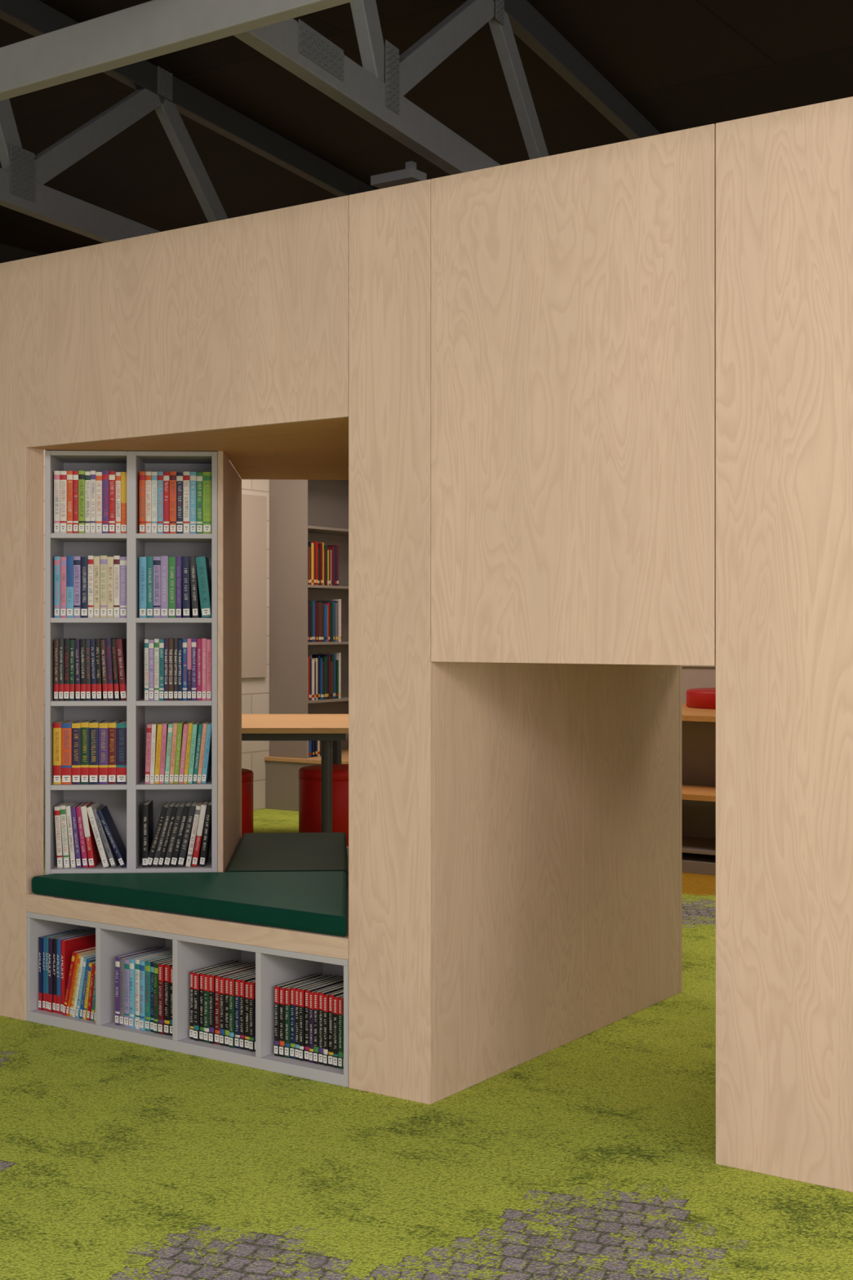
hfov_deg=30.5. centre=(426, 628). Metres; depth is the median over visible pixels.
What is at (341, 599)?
book
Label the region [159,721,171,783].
book
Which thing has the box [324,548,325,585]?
book
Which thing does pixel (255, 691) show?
wall
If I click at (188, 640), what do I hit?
book
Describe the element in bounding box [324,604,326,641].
book
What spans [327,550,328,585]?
book
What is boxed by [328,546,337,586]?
book
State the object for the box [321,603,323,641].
book
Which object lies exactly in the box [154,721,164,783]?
book
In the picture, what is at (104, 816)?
book
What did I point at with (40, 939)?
book
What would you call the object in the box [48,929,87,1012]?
book
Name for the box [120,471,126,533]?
book
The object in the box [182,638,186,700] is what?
book
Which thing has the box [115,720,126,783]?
book
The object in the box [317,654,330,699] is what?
book
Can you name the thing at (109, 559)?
book
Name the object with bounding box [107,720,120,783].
book
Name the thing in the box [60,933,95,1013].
book
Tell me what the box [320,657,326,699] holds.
book
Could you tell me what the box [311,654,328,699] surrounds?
book
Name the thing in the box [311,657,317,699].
book
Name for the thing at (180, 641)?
book
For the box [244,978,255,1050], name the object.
book
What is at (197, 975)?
book
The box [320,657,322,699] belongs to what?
book
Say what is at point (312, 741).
book
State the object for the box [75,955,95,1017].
book
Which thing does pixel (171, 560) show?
book
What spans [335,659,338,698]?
book
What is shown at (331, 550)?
book
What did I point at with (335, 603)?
book
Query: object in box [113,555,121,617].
book
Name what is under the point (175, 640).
book
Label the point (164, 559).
book
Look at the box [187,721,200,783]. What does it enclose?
book
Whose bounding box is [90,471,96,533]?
book
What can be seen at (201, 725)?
book
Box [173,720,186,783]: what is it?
book
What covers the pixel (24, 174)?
roof truss
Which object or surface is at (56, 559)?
book
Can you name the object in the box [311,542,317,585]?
book
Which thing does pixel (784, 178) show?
wall
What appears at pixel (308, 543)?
book
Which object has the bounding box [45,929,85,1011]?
book
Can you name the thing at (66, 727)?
book
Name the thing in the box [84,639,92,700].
book
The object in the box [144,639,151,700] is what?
book
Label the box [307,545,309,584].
book
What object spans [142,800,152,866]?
book
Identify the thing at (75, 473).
book
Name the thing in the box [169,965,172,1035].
book
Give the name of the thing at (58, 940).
book
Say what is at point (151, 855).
book
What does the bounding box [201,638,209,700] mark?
book
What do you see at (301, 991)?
book
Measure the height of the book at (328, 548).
0.274 m
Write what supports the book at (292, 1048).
on the bookcase at (273, 966)
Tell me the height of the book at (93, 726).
0.199 m
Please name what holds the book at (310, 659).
on the bookcase at (302, 512)
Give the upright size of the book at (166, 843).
0.198 m
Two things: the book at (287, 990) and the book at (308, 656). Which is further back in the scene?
the book at (308, 656)
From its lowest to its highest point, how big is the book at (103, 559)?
0.202 m
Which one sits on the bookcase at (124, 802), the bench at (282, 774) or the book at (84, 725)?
the book at (84, 725)
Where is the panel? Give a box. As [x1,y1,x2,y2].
[217,450,241,871]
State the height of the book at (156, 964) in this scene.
0.209 m
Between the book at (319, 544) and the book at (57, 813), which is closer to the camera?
the book at (57, 813)
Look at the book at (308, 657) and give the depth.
10.79 m
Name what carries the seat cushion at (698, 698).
on the shelf unit at (699, 725)
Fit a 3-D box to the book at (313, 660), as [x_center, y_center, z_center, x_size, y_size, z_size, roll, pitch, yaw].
[-0.866,0.353,10.902,0.200,0.285,0.028,0,0,34]
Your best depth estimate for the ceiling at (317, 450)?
4.99 m
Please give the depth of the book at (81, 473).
5.08 m
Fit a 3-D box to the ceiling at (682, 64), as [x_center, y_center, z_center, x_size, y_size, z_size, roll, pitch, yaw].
[-0.174,-2.225,4.050,9.240,0.050,12.700,0,0,34]
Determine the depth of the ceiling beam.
3.64 m
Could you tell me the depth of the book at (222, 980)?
4.57 m
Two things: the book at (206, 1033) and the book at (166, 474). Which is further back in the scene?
the book at (166, 474)
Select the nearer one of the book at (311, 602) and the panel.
the panel
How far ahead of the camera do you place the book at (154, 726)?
5.10 m
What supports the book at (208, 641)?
on the bookcase at (124, 802)
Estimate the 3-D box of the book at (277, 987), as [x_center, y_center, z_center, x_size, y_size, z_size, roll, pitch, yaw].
[-0.374,1.119,4.538,0.017,0.198,0.196,0,0,34]
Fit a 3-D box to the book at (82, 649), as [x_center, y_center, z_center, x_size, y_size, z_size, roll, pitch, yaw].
[-1.122,0.135,5.156,0.017,0.199,0.140,-1,0,-3]
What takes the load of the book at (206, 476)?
on the bookcase at (124, 802)
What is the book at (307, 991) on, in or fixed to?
on the bookcase at (273, 966)
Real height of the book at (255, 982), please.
0.200 m
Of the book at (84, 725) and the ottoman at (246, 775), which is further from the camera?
the ottoman at (246, 775)
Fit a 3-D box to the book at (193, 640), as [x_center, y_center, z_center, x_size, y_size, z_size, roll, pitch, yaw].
[-0.763,0.133,5.175,0.015,0.202,0.141,0,0,-3]
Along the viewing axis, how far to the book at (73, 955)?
4.92 m
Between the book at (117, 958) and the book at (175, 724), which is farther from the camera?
the book at (175, 724)
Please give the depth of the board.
4.86 m
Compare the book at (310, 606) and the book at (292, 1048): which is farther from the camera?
the book at (310, 606)
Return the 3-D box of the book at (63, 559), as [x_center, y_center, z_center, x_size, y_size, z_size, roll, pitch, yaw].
[-1.185,-0.134,5.151,0.019,0.198,0.135,0,0,-3]
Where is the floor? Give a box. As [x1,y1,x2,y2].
[0,808,852,1279]
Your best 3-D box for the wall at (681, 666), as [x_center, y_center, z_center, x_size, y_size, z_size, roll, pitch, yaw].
[0.337,0.035,5.740,1.300,2.430,0.018,0,0,34]
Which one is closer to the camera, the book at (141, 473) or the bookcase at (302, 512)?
the book at (141, 473)
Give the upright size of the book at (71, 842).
0.201 m
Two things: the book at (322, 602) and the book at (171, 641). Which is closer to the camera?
the book at (171, 641)
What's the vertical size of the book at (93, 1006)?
0.169 m
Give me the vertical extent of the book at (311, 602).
0.287 m
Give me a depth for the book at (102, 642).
5.09 m
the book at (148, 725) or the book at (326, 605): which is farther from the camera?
the book at (326, 605)
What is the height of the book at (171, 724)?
0.195 m
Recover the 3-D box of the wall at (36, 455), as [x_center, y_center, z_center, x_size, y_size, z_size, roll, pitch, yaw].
[-1.259,0.134,5.029,0.018,1.422,0.058,0,0,34]
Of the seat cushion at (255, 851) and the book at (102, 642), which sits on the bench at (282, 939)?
the seat cushion at (255, 851)
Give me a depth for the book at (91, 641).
5.09 m
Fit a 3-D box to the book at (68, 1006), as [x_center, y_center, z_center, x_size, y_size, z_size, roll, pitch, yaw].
[-1.074,1.117,4.965,0.057,0.201,0.139,0,0,34]
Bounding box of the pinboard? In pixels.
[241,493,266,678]
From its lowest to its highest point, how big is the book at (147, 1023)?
0.210 m
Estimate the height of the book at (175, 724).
0.197 m
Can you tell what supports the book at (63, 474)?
on the bookcase at (124, 802)
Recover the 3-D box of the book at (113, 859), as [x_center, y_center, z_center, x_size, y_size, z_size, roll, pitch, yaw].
[-1.054,0.682,5.162,0.078,0.192,0.145,0,0,-3]
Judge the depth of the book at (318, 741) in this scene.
10.88 m
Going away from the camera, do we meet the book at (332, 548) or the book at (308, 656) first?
the book at (308, 656)
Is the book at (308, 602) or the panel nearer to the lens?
the panel
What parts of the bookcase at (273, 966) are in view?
panel, panel, panel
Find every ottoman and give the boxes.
[241,768,253,837]
[298,764,348,846]
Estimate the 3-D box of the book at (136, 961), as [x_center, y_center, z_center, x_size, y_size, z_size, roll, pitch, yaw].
[-0.827,1.113,4.837,0.020,0.210,0.192,0,0,34]
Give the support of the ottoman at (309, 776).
on the floor
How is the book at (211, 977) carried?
on the bookcase at (273, 966)
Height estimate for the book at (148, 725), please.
0.194 m
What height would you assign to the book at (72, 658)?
0.198 m
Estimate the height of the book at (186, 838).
0.201 m
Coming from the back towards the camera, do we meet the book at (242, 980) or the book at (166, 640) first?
the book at (166, 640)
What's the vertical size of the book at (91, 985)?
0.175 m
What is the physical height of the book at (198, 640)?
0.201 m
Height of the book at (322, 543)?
0.300 m
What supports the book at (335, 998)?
on the bookcase at (273, 966)
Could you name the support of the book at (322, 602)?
on the bookcase at (302, 512)
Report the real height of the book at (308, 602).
0.274 m
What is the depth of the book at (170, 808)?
5.10 m
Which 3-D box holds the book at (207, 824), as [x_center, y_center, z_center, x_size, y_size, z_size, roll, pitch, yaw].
[-0.726,0.676,5.178,0.042,0.202,0.140,0,0,-3]
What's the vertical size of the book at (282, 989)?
0.196 m
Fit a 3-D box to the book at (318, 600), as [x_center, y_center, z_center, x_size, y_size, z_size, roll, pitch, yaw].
[-0.690,-0.058,11.143,0.200,0.303,0.014,0,0,34]
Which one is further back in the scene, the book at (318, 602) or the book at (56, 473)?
the book at (318, 602)
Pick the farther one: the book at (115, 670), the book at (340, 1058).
the book at (115, 670)
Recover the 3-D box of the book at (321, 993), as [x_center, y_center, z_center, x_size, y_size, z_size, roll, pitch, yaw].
[-0.239,1.118,4.452,0.017,0.200,0.201,0,0,34]
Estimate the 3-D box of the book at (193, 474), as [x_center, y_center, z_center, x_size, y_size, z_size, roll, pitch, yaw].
[-0.766,-0.410,5.177,0.020,0.203,0.144,0,0,-3]
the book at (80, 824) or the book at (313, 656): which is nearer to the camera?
the book at (80, 824)
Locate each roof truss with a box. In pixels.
[0,0,375,243]
[233,0,661,174]
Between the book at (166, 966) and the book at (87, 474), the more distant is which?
the book at (87, 474)
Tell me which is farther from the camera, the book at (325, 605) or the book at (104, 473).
the book at (325, 605)
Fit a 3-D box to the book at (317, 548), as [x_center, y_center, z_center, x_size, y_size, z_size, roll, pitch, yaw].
[-0.835,-0.432,10.958,0.200,0.262,0.024,0,0,34]
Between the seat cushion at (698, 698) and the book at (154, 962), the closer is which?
the book at (154, 962)
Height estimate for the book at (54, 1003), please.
0.234 m
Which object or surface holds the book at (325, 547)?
on the bookcase at (302, 512)
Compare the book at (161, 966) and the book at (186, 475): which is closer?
the book at (161, 966)
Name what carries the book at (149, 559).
on the bookcase at (124, 802)
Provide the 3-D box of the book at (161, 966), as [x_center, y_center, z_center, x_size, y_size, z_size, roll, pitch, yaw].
[-0.744,1.113,4.779,0.020,0.209,0.198,0,0,34]
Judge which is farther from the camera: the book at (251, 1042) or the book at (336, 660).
the book at (336, 660)
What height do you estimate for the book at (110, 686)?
0.203 m
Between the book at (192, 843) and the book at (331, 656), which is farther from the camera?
the book at (331, 656)
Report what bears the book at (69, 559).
on the bookcase at (124, 802)
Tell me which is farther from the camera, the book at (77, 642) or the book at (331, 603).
the book at (331, 603)
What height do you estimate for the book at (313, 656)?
0.306 m
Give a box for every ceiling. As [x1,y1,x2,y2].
[0,0,852,254]
[31,417,348,479]
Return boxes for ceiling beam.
[0,0,355,101]
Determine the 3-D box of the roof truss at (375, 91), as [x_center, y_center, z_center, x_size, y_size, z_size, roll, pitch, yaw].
[-0.002,-1.825,4.771,0.056,0.750,7.400,0,0,25]
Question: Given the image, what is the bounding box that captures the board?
[370,160,426,188]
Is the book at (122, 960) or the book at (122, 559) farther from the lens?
the book at (122, 559)
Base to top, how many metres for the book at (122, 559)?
0.198 m
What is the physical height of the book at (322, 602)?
0.278 m
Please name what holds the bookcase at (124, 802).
on the bench at (282, 939)
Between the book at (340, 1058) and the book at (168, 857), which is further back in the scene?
the book at (168, 857)
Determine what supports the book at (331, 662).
on the bookcase at (302, 512)
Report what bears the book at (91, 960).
on the bookcase at (273, 966)
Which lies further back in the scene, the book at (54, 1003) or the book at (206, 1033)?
the book at (54, 1003)
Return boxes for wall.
[0,96,852,1191]
[0,243,269,840]
[29,448,43,893]
[434,662,679,1102]
[680,665,682,992]
[682,665,715,702]
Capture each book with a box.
[38,929,75,1010]
[42,928,84,1010]
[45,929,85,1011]
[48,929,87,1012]
[52,930,93,1013]
[53,471,59,533]
[53,556,60,617]
[53,639,58,700]
[53,720,67,784]
[53,802,64,867]
[56,930,95,1013]
[58,638,63,700]
[59,471,66,533]
[59,800,72,867]
[60,556,66,617]
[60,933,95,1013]
[61,720,77,784]
[62,946,95,1015]
[63,638,75,700]
[65,800,77,867]
[66,471,72,533]
[66,555,75,617]
[66,948,95,1015]
[69,639,75,700]
[69,950,95,1016]
[70,802,82,867]
[71,720,82,784]
[71,952,95,1017]
[72,471,78,533]
[73,556,80,617]
[74,639,80,700]
[75,801,88,867]
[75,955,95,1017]
[78,471,85,533]
[79,639,86,700]
[80,556,88,617]
[80,720,94,784]
[80,800,101,867]
[80,957,95,1018]
[82,961,95,1019]
[84,471,90,533]
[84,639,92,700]
[86,801,110,867]
[86,964,95,1020]
[88,555,93,617]
[88,720,104,784]
[89,638,100,700]
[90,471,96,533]
[90,968,95,1021]
[92,804,119,866]
[93,555,99,617]
[94,638,104,700]
[95,471,102,533]
[96,805,126,866]
[98,720,111,783]
[99,555,109,617]
[100,639,107,700]
[102,470,108,533]
[104,637,116,700]
[106,556,113,617]
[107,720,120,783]
[108,471,115,533]
[111,638,120,700]
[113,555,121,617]
[115,471,120,533]
[115,638,126,700]
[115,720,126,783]
[115,946,161,1025]
[119,947,168,1026]
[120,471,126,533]
[120,556,126,617]
[124,948,167,1027]
[128,948,172,1028]
[134,950,172,1029]
[138,471,145,533]
[138,556,146,617]
[138,952,172,1030]
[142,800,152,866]
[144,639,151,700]
[144,721,154,783]
[144,954,172,1031]
[145,471,151,533]
[146,556,153,617]
[146,801,170,866]
[148,639,154,700]
[149,721,160,783]
[150,956,172,1031]
[151,471,157,533]
[151,801,176,866]
[153,556,160,617]
[153,958,172,1033]
[154,638,164,700]
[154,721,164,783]
[157,471,163,533]
[157,801,181,866]
[158,960,172,1034]
[159,639,164,700]
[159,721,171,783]
[160,555,168,617]
[163,471,169,533]
[163,801,185,866]
[164,638,168,700]
[164,721,175,783]
[164,962,172,1035]
[168,556,175,617]
[168,638,173,700]
[168,720,179,783]
[169,471,177,533]
[169,800,191,866]
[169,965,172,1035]
[173,638,182,700]
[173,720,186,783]
[175,556,182,617]
[176,472,182,533]
[177,639,182,700]
[177,800,198,866]
[178,721,189,783]
[182,471,190,533]
[182,555,192,617]
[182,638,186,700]
[183,720,195,783]
[185,801,203,866]
[186,638,191,700]
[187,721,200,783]
[189,555,201,617]
[189,960,237,1039]
[190,471,196,533]
[191,638,196,700]
[191,800,208,866]
[192,721,204,783]
[193,961,238,1040]
[195,556,211,617]
[196,472,202,533]
[196,638,201,700]
[196,720,209,783]
[199,800,211,866]
[199,961,246,1041]
[200,721,211,783]
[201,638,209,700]
[202,471,211,533]
[203,962,248,1042]
[206,639,211,700]
[208,962,255,1044]
[214,964,255,1044]
[219,967,255,1045]
[224,968,255,1046]
[228,971,255,1048]
[235,973,255,1048]
[240,975,255,1049]
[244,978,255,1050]
[248,980,255,1051]
[254,982,255,1051]
[274,973,320,1056]
[279,974,327,1057]
[284,975,326,1057]
[289,974,336,1058]
[294,975,342,1059]
[298,976,342,1061]
[304,977,343,1062]
[307,542,311,585]
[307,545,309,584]
[307,600,310,642]
[307,602,308,642]
[307,654,311,700]
[307,656,310,700]
[307,657,308,700]
[308,740,311,757]
[309,546,310,584]
[309,981,343,1062]
[310,600,312,642]
[310,606,311,642]
[310,658,311,700]
[311,542,313,585]
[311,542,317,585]
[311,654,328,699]
[311,655,319,699]
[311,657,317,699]
[311,658,314,700]
[311,740,314,756]
[312,600,315,642]
[313,542,315,585]
[313,982,343,1063]
[314,661,315,699]
[314,740,317,756]
[315,601,321,641]
[315,603,318,642]
[317,542,322,585]
[317,547,319,585]
[317,599,341,641]
[317,652,341,698]
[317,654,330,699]
[317,740,319,756]
[318,984,343,1064]
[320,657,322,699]
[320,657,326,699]
[321,601,334,641]
[321,602,324,641]
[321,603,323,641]
[322,542,324,585]
[322,661,324,699]
[323,988,343,1066]
[324,545,338,586]
[324,546,327,585]
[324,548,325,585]
[324,602,329,641]
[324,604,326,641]
[326,604,328,641]
[327,546,330,585]
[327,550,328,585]
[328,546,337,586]
[328,989,343,1066]
[329,602,333,641]
[330,546,334,586]
[330,550,331,585]
[330,654,335,698]
[330,655,333,698]
[330,661,333,698]
[333,993,343,1067]
[334,602,337,641]
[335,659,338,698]
[337,995,343,1068]
[341,599,342,641]
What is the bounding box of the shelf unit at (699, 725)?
[682,702,715,875]
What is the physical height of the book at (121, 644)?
0.201 m
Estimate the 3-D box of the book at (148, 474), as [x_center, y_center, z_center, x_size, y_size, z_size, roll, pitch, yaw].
[-0.910,-0.410,5.167,0.019,0.203,0.138,0,0,-3]
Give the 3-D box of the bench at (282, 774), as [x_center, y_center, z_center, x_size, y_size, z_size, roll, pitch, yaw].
[-0.536,1.070,11.095,0.698,0.360,1.060,0,0,34]
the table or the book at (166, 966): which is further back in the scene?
the table
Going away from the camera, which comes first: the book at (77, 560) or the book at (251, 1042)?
the book at (251, 1042)
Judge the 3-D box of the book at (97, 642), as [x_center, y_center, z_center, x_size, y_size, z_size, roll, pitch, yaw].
[-1.072,0.134,5.157,0.023,0.200,0.142,0,0,-3]
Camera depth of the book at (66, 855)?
5.08 m
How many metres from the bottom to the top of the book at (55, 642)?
0.198 m
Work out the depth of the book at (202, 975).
4.62 m
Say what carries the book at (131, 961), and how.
on the bookcase at (273, 966)
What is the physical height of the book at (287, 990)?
0.197 m
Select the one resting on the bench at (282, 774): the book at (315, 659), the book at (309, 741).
the book at (309, 741)
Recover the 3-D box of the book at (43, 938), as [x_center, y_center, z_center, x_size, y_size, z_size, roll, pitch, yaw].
[-1.174,1.101,5.057,0.013,0.233,0.166,0,0,34]
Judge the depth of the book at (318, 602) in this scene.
10.89 m
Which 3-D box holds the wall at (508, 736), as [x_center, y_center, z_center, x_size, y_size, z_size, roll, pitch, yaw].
[0.437,0.658,4.749,0.018,1.183,1.506,0,0,34]
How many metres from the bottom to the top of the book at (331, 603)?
0.277 m
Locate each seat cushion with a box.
[31,871,346,936]
[226,832,347,884]
[686,688,715,709]
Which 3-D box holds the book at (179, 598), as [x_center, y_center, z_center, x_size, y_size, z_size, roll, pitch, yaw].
[-0.813,-0.135,5.173,0.019,0.200,0.143,0,0,-3]
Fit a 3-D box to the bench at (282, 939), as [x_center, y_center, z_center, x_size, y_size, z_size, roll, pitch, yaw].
[-0.769,0.874,5.139,1.033,0.057,1.817,0,0,-3]
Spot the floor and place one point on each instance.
(593, 1156)
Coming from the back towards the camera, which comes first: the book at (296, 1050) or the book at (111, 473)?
the book at (111, 473)
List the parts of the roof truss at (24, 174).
nail plate, nail plate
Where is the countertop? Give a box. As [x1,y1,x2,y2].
[682,702,715,722]
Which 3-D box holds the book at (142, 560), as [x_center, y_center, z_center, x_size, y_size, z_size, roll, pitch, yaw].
[-0.929,-0.135,5.167,0.023,0.198,0.143,0,0,-3]
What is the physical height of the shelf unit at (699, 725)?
0.795 m
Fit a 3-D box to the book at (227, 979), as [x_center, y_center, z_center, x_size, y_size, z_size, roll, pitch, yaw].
[-0.526,1.118,4.641,0.018,0.199,0.199,0,0,34]
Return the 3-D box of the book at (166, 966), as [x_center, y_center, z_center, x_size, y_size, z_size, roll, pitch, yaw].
[-0.726,1.113,4.767,0.022,0.209,0.193,0,0,34]
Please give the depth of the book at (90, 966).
4.87 m
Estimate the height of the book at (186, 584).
0.201 m
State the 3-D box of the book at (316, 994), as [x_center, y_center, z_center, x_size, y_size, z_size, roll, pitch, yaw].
[-0.254,1.118,4.462,0.017,0.199,0.201,0,0,34]
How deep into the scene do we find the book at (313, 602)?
10.86 m
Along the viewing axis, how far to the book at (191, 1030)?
4.64 m
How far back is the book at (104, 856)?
5.09 m
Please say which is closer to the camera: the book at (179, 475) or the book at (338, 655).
the book at (179, 475)
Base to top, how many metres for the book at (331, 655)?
0.312 m
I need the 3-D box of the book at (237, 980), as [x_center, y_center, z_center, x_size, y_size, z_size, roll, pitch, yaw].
[-0.496,1.118,4.619,0.018,0.199,0.195,0,0,34]
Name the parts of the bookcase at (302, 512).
panel, shelf, shelf, shelf, shelf, panel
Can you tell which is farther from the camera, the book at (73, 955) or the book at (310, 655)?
the book at (310, 655)
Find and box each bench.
[25,846,348,959]
[264,748,348,811]
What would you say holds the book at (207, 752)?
on the bookcase at (124, 802)
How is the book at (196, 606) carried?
on the bookcase at (124, 802)
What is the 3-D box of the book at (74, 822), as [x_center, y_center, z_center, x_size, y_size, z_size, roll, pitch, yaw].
[-1.143,0.679,5.151,0.035,0.198,0.137,0,0,-3]
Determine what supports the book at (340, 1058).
on the bookcase at (273, 966)
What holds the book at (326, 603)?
on the bookcase at (302, 512)
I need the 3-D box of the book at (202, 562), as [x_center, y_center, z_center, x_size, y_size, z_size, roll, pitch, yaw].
[-0.732,-0.136,5.176,0.052,0.200,0.142,0,0,-3]
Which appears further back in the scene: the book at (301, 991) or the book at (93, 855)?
the book at (93, 855)
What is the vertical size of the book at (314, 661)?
0.266 m
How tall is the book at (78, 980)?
0.196 m
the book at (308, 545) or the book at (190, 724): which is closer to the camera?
the book at (190, 724)
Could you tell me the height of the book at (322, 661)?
0.268 m
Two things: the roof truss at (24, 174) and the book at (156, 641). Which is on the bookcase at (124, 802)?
the book at (156, 641)
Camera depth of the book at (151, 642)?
5.10 m
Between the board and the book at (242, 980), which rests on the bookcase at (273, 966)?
the book at (242, 980)
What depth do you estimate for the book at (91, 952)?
4.90 m
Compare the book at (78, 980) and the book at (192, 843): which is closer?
the book at (78, 980)
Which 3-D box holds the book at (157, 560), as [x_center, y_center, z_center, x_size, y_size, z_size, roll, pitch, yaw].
[-0.884,-0.135,5.173,0.023,0.200,0.146,0,0,-3]
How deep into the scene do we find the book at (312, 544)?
10.83 m
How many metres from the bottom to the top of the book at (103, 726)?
0.198 m
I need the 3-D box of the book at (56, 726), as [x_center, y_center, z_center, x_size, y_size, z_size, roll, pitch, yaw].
[-1.204,0.406,5.149,0.026,0.199,0.143,0,0,-3]
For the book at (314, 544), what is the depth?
10.85 m
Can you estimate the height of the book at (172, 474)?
0.204 m
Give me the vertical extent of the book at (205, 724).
0.196 m
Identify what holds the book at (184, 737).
on the bookcase at (124, 802)
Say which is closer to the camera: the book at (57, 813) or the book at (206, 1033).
the book at (206, 1033)
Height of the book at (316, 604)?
0.272 m
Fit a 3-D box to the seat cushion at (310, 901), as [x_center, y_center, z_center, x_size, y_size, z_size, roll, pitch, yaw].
[-0.556,0.816,4.895,1.258,0.056,0.659,0,0,34]
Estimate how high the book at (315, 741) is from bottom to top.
0.279 m
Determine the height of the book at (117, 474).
0.201 m
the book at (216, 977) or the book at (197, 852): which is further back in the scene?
the book at (197, 852)
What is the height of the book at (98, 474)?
0.201 m
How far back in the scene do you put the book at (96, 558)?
5.09 m
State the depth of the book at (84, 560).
5.09 m
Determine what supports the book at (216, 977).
on the bookcase at (273, 966)
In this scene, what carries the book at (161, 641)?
on the bookcase at (124, 802)
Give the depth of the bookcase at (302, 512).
10.85 m
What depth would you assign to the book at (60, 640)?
5.08 m
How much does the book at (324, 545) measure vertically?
0.290 m
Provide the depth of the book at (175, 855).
5.10 m
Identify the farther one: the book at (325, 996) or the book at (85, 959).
the book at (85, 959)
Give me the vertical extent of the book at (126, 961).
0.206 m
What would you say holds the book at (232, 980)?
on the bookcase at (273, 966)
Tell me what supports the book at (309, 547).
on the bookcase at (302, 512)
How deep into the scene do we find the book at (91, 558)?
5.09 m
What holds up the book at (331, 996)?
on the bookcase at (273, 966)
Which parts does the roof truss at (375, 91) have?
nail plate, nail plate, nail plate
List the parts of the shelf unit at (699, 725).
shelf, board, panel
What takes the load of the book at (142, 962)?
on the bookcase at (273, 966)
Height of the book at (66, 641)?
0.201 m
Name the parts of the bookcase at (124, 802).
panel, shelf, shelf, shelf, shelf, shelf, shelf, shelf, shelf, shelf, shelf, panel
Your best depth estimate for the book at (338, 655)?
11.09 m
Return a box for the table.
[241,714,348,832]
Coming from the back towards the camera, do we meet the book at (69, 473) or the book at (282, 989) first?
the book at (69, 473)
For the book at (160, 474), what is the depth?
5.10 m
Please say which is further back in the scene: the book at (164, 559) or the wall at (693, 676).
the wall at (693, 676)
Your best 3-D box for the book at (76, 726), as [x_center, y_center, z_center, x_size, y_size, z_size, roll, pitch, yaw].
[-1.143,0.407,5.155,0.028,0.198,0.140,0,0,-3]
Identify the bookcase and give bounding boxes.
[26,911,348,1087]
[44,450,217,875]
[269,479,348,758]
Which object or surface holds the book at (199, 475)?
on the bookcase at (124, 802)
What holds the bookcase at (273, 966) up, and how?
on the floor
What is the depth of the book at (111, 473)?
5.09 m

